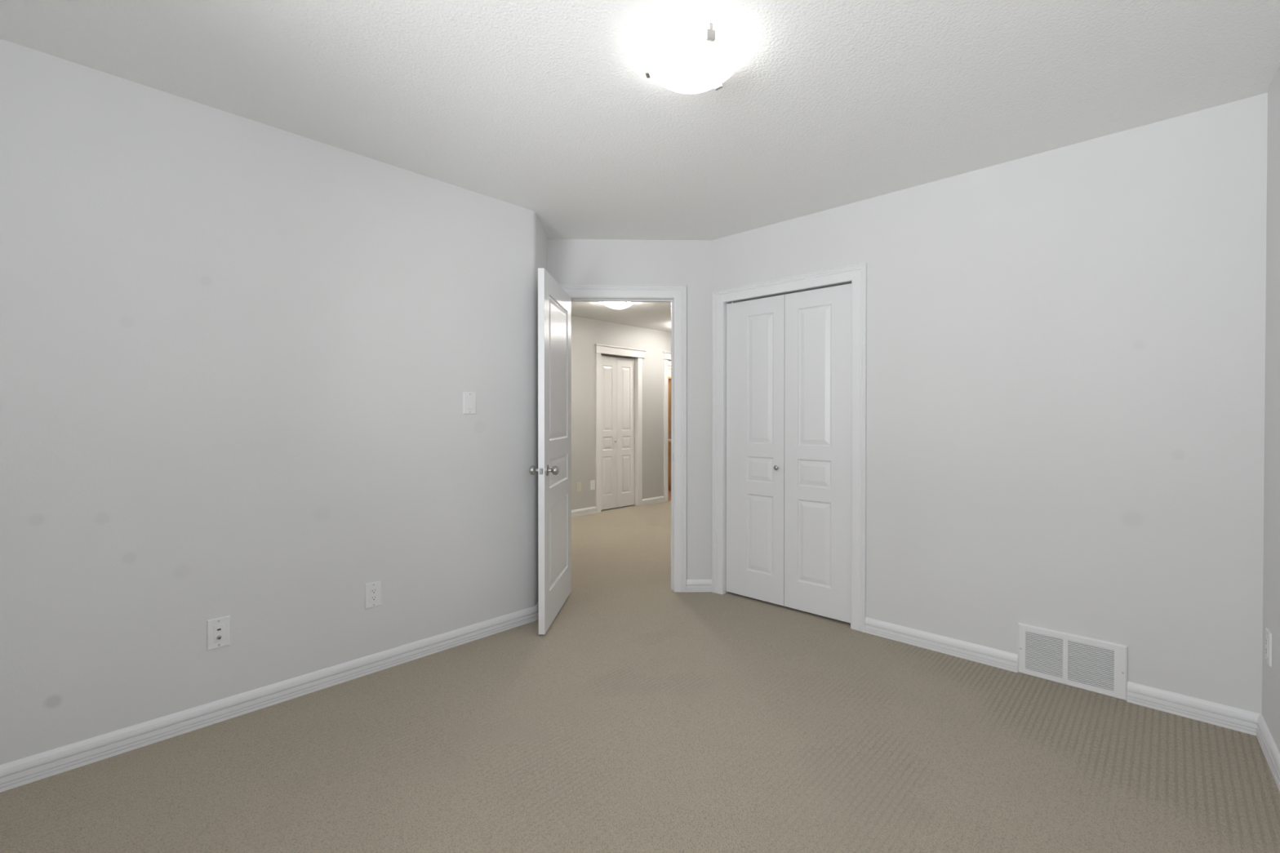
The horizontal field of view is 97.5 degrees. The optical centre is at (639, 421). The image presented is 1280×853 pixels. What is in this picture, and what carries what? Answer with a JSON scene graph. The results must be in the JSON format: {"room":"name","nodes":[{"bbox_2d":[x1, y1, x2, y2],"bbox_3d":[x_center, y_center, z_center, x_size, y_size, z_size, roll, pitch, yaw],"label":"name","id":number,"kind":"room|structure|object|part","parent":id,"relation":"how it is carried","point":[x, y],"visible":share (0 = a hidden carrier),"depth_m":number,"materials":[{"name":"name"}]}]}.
{"room":"empty bedroom","nodes":[
{"label":"empty bedroom","id":0,"kind":"room"},
{"bbox_2d":[0,39,536,764],"bbox_3d":[-1.596,-0.025,2.412,0.115,2.440,2.745,0,1,43],"label":"wall","id":1,"kind":"structure","parent":0,"point":[239,355],"depth_m":2.25,"materials":[{"name":"grey paint"}]},
{"bbox_2d":[207,615,230,650],"bbox_3d":[-1.678,0.844,2.236,0.018,0.119,0.074,0,1,43],"label":"plate","id":2,"kind":"object","parent":1,"relation":"attached to","point":[218,628],"visible":1,"depth_m":2.23,"materials":[{"name":"white plastic"}]},
{"bbox_2d":[0,600,538,792],"bbox_3d":[-1.394,1.152,2.580,0.331,0.083,3.039,0,1,37],"label":"baseboard","id":3,"kind":"structure","parent":1,"relation":"attached to","point":[35,767],"depth_m":2.26,"materials":[{"name":"white paint"}]},
{"bbox_2d":[364,580,381,608],"bbox_3d":[-1.270,0.825,2.673,0.008,0.119,0.074,0,1,43],"label":"power outlet","id":4,"kind":"object","parent":1,"relation":"attached to","point":[373,589],"visible":1,"depth_m":2.67,"materials":[{"name":"white plastic"}]},
{"bbox_2d":[369,586,377,602],"bbox_3d":[-1.268,0.825,2.671,0.002,0.067,0.033,0,1,43],"label":"receptacle","id":5,"kind":"object","parent":4,"relation":"attached to","point":[373,590],"depth_m":2.67,"materials":[{"name":"grey plastic"}]},
{"bbox_2d":[462,391,475,413],"bbox_3d":[-0.919,-0.100,3.032,0.012,0.119,0.074,0,1,43],"label":"light switch","id":6,"kind":"object","parent":1,"relation":"attached to","point":[468,397],"visible":1,"depth_m":3.03,"materials":[{"name":"white plastic"}]},
{"bbox_2d":[536,214,547,604],"bbox_3d":[-0.689,-0.036,3.681,0.115,2.440,0.600,0,0,-1],"label":"wall","id":7,"kind":"structure","parent":0,"point":[541,238],"depth_m":3.43,"materials":[{"name":"grey paint"}]},
{"bbox_2d":[571,315,671,510],"bbox_3d":[-0.151,-0.069,7.597,0.115,2.440,6.380,0,1,43],"label":"wall","id":8,"kind":"structure","parent":0,"point":[585,332],"depth_m":7.12,"materials":[{"name":"grey paint"}]},
{"bbox_2d":[576,481,581,492],"bbox_3d":[-0.750,0.801,6.883,0.010,0.119,0.078,0,1,43],"label":"phone jack plate","id":9,"kind":"object","parent":8,"relation":"attached to","point":[578,484],"visible":1,"depth_m":6.88,"materials":[{"name":"beige plastic"}]},
{"bbox_2d":[571,506,596,517],"bbox_3d":[-0.609,1.127,5.530,2.079,0.083,2.335,0,1,43],"label":"baseboard","id":10,"kind":"structure","parent":8,"relation":"attached to","point":[575,513],"depth_m":6.93,"materials":[{"name":"white paint"}]},
{"bbox_2d":[590,480,595,489],"bbox_3d":[-0.595,0.797,7.047,0.008,0.119,0.074,0,1,43],"label":"power outlet","id":11,"kind":"object","parent":8,"relation":"attached to","point":[593,482],"visible":1,"depth_m":7.05,"materials":[{"name":"white plastic"}]},
{"bbox_2d":[600,355,634,510],"bbox_3d":[-0.305,0.141,7.423,0.064,1.993,0.671,0,1,43],"label":"door","id":12,"kind":"structure","parent":8,"relation":"in","point":[617,374],"depth_m":7.43,"materials":[{"name":"white paint"}]},
{"bbox_2d":[594,343,646,512],"bbox_3d":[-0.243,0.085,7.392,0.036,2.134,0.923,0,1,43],"label":"trim","id":13,"kind":"structure","parent":8,"relation":"attached to","point":[599,348],"depth_m":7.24,"materials":[{"name":"white paint"}]},
{"bbox_2d":[642,496,664,505],"bbox_3d":[0.185,1.107,7.867,0.016,0.083,0.464,0,1,43],"label":"baseboard","id":14,"kind":"structure","parent":8,"relation":"attached to","point":[660,499],"depth_m":7.86,"materials":[{"name":"white paint"}]},
{"bbox_2d":[662,351,671,502],"bbox_3d":[0.682,0.068,8.367,0.036,2.152,1.004,0,1,43],"label":"trim","id":15,"kind":"structure","parent":8,"relation":"attached to","point":[667,355],"depth_m":8.05,"materials":[{"name":"white paint"}]},
{"bbox_2d":[547,239,711,579],"bbox_3d":[-0.070,-0.038,3.942,1.218,2.440,0.115,0,0,-2],"label":"wall","id":16,"kind":"structure","parent":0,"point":[688,263],"depth_m":3.89,"materials":[{"name":"grey paint"}]},
{"bbox_2d":[528,267,571,634],"bbox_3d":[-0.547,0.163,3.477,0.169,2.022,0.786,0,0,-1],"label":"door","id":17,"kind":"structure","parent":16,"relation":"in","point":[554,304],"depth_m":3.33,"materials":[{"name":"white paint"}]},
{"bbox_3d":[-0.591,0.274,3.158,0.067,0.065,0.065,0,0,4],"label":"knob","id":18,"kind":"part","parent":17,"relation":"part of","materials":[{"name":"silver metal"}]},
{"bbox_3d":[-0.489,0.274,3.150,0.067,0.065,0.065,0,0,4],"label":"knob","id":19,"kind":"part","parent":17,"relation":"part of","materials":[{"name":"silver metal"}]},
{"bbox_2d":[559,284,686,592],"bbox_3d":[-0.140,0.120,3.932,0.919,2.124,0.135,0,0,-2],"label":"door frame","id":20,"kind":"structure","parent":16,"relation":"attached to","point":[678,292],"depth_m":3.88,"materials":[{"name":"white paint"}]},
{"bbox_2d":[686,579,711,591],"bbox_3d":[0.416,1.141,3.899,0.190,0.083,0.022,0,0,1],"label":"baseboard","id":21,"kind":"structure","parent":16,"relation":"attached to","point":[692,585],"depth_m":3.90,"materials":[{"name":"white paint"}]},
{"bbox_2d":[0,490,1279,852],"bbox_3d":[0.235,1.229,5.272,8.002,0.123,9.440,0,1,43],"label":"floor","id":22,"kind":"structure","parent":0,"point":[647,717],"depth_m":1.99,"materials":[{"name":"beige carpet"}]},
{"bbox_2d":[668,433,671,490],"bbox_3d":[0.406,0.673,9.520,1.510,0.917,0.528,0,1,43],"label":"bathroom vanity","id":23,"kind":"object","parent":22,"relation":"on","point":[669,434],"visible":0.1,"depth_m":9.13,"materials":[{"name":"brown wood"}]},
{"bbox_3d":[0.389,0.432,9.227,0.351,0.160,0.018,0,1,43],"label":"drawer","id":24,"kind":"part","parent":23,"relation":"part of","materials":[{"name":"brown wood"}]},
{"bbox_3d":[0.389,0.772,9.230,0.351,0.480,0.018,0,1,43],"label":"cabinet door","id":25,"kind":"part","parent":23,"relation":"part of","materials":[{"name":"brown wood"}]},
{"bbox_2d":[0,0,1279,332],"bbox_3d":[0.181,-1.330,5.301,8.152,0.120,9.440,0,1,43],"label":"ceiling","id":26,"kind":"structure","parent":0,"point":[550,108],"depth_m":2.05,"materials":[{"name":"white paint"}]},
{"bbox_2d":[603,302,632,309],"bbox_3d":[-0.225,-1.228,5.854,0.305,0.094,0.303,0,1,43],"label":"ceiling light","id":27,"kind":"object","parent":26,"relation":"attached to","point":[618,305],"visible":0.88,"depth_m":5.79,"materials":[{"name":"white glass"}]},
{"bbox_2d":[645,22,737,93],"bbox_3d":[0.176,-1.181,1.872,0.302,0.118,0.308,0,1,43],"label":"ceiling light","id":28,"kind":"object","parent":26,"relation":"attached to","point":[699,57],"visible":1,"depth_m":1.80,"materials":[{"name":"white glass"}]},
{"bbox_3d":[0.174,-1.229,1.869,0.210,0.022,0.210,0,1,43],"label":"plate","id":29,"kind":"part","parent":28,"relation":"part of","materials":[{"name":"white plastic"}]},
{"bbox_2d":[668,360,671,376],"bbox_3d":[-0.080,-0.084,9.308,2.136,2.440,1.660,0,1,43],"label":"wall","id":30,"kind":"structure","parent":0,"point":[669,362],"depth_m":9.77,"materials":[{"name":"grey paint"}]},
{"bbox_2d":[668,376,671,433],"bbox_3d":[0.512,-0.287,9.659,1.190,0.980,0.168,0,1,43],"label":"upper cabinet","id":31,"kind":"object","parent":30,"relation":"attached to","point":[669,377],"visible":0.02,"depth_m":9.58,"materials":[{"name":"brown wood"}]},
{"bbox_3d":[0.476,-0.394,9.620,0.370,0.655,0.018,0,1,43],"label":"cabinet door","id":32,"kind":"part","parent":31,"relation":"part of","materials":[{"name":"brown wood"}]},
{"bbox_3d":[0.476,0.071,9.624,0.370,0.245,0.018,0,1,43],"label":"cabinet door","id":33,"kind":"part","parent":31,"relation":"part of","materials":[{"name":"brown wood"}]},
{"bbox_2d":[711,93,1267,714],"bbox_3d":[1.518,-0.030,3.014,2.697,2.440,0.115,0,1,43],"label":"wall","id":34,"kind":"structure","parent":0,"point":[1066,344],"depth_m":2.51,"materials":[{"name":"grey paint"}]},
{"bbox_2d":[726,283,851,622],"bbox_3d":[0.912,0.177,3.546,0.881,1.984,0.064,0,1,43],"label":"door","id":35,"kind":"structure","parent":34,"relation":"in","point":[788,356],"depth_m":3.51,"materials":[{"name":"white paint"}]},
{"bbox_2d":[711,262,866,632],"bbox_3d":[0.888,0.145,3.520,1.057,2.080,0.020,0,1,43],"label":"trim","id":36,"kind":"structure","parent":34,"relation":"attached to","point":[856,273],"depth_m":3.21,"materials":[{"name":"white paint"}]},
{"bbox_2d":[864,617,1017,672],"bbox_3d":[1.535,1.149,2.917,0.724,0.083,0.016,0,1,43],"label":"baseboard","id":37,"kind":"structure","parent":34,"relation":"attached to","point":[987,655],"depth_m":2.88,"materials":[{"name":"white paint"}]},
{"bbox_2d":[1017,622,1127,701],"bbox_3d":[1.941,1.077,2.533,0.393,0.235,0.014,0,1,43],"label":"air vent","id":38,"kind":"object","parent":34,"relation":"in","point":[1084,663],"visible":1,"depth_m":2.52,"materials":[{"name":"white metal"}]},
{"bbox_3d":[1.870,1.074,2.597,0.142,0.175,0.005,0,1,43],"label":"louvre panel","id":39,"kind":"part","parent":38,"relation":"part of","materials":[{"name":"white paint"}]},
{"bbox_3d":[1.993,1.075,2.481,0.160,0.175,0.005,0,1,43],"label":"louvre panel","id":40,"kind":"part","parent":38,"relation":"part of","materials":[{"name":"white paint"}]},
{"bbox_2d":[1262,66,1279,752],"bbox_3d":[1.133,-0.009,0.607,0.115,2.440,3.918,0,1,41],"label":"wall","id":41,"kind":"structure","parent":0,"point":[1271,566],"depth_m":2.02,"materials":[{"name":"grey paint"}]},
{"bbox_2d":[1127,681,1279,792],"bbox_3d":[1.138,1.168,0.727,0.386,0.083,3.836,0,1,35],"label":"baseboard","id":42,"kind":"structure","parent":41,"relation":"attached to","point":[1246,722],"depth_m":2.22,"materials":[{"name":"white paint"}]},
{"bbox_2d":[1265,627,1271,666],"bbox_3d":[2.275,0.815,2.031,0.008,0.119,0.074,0,1,41],"label":"power outlet","id":43,"kind":"object","parent":41,"relation":"attached to","point":[1268,633],"visible":1,"depth_m":2.02,"materials":[{"name":"white plastic"}]},
{"bbox_2d":[1265,635,1267,657],"bbox_3d":[2.273,0.815,2.033,0.002,0.067,0.033,0,1,41],"label":"receptacle","id":44,"kind":"object","parent":43,"relation":"attached to","point":[1266,637],"depth_m":2.03,"materials":[{"name":"grey plastic"}]}
]}

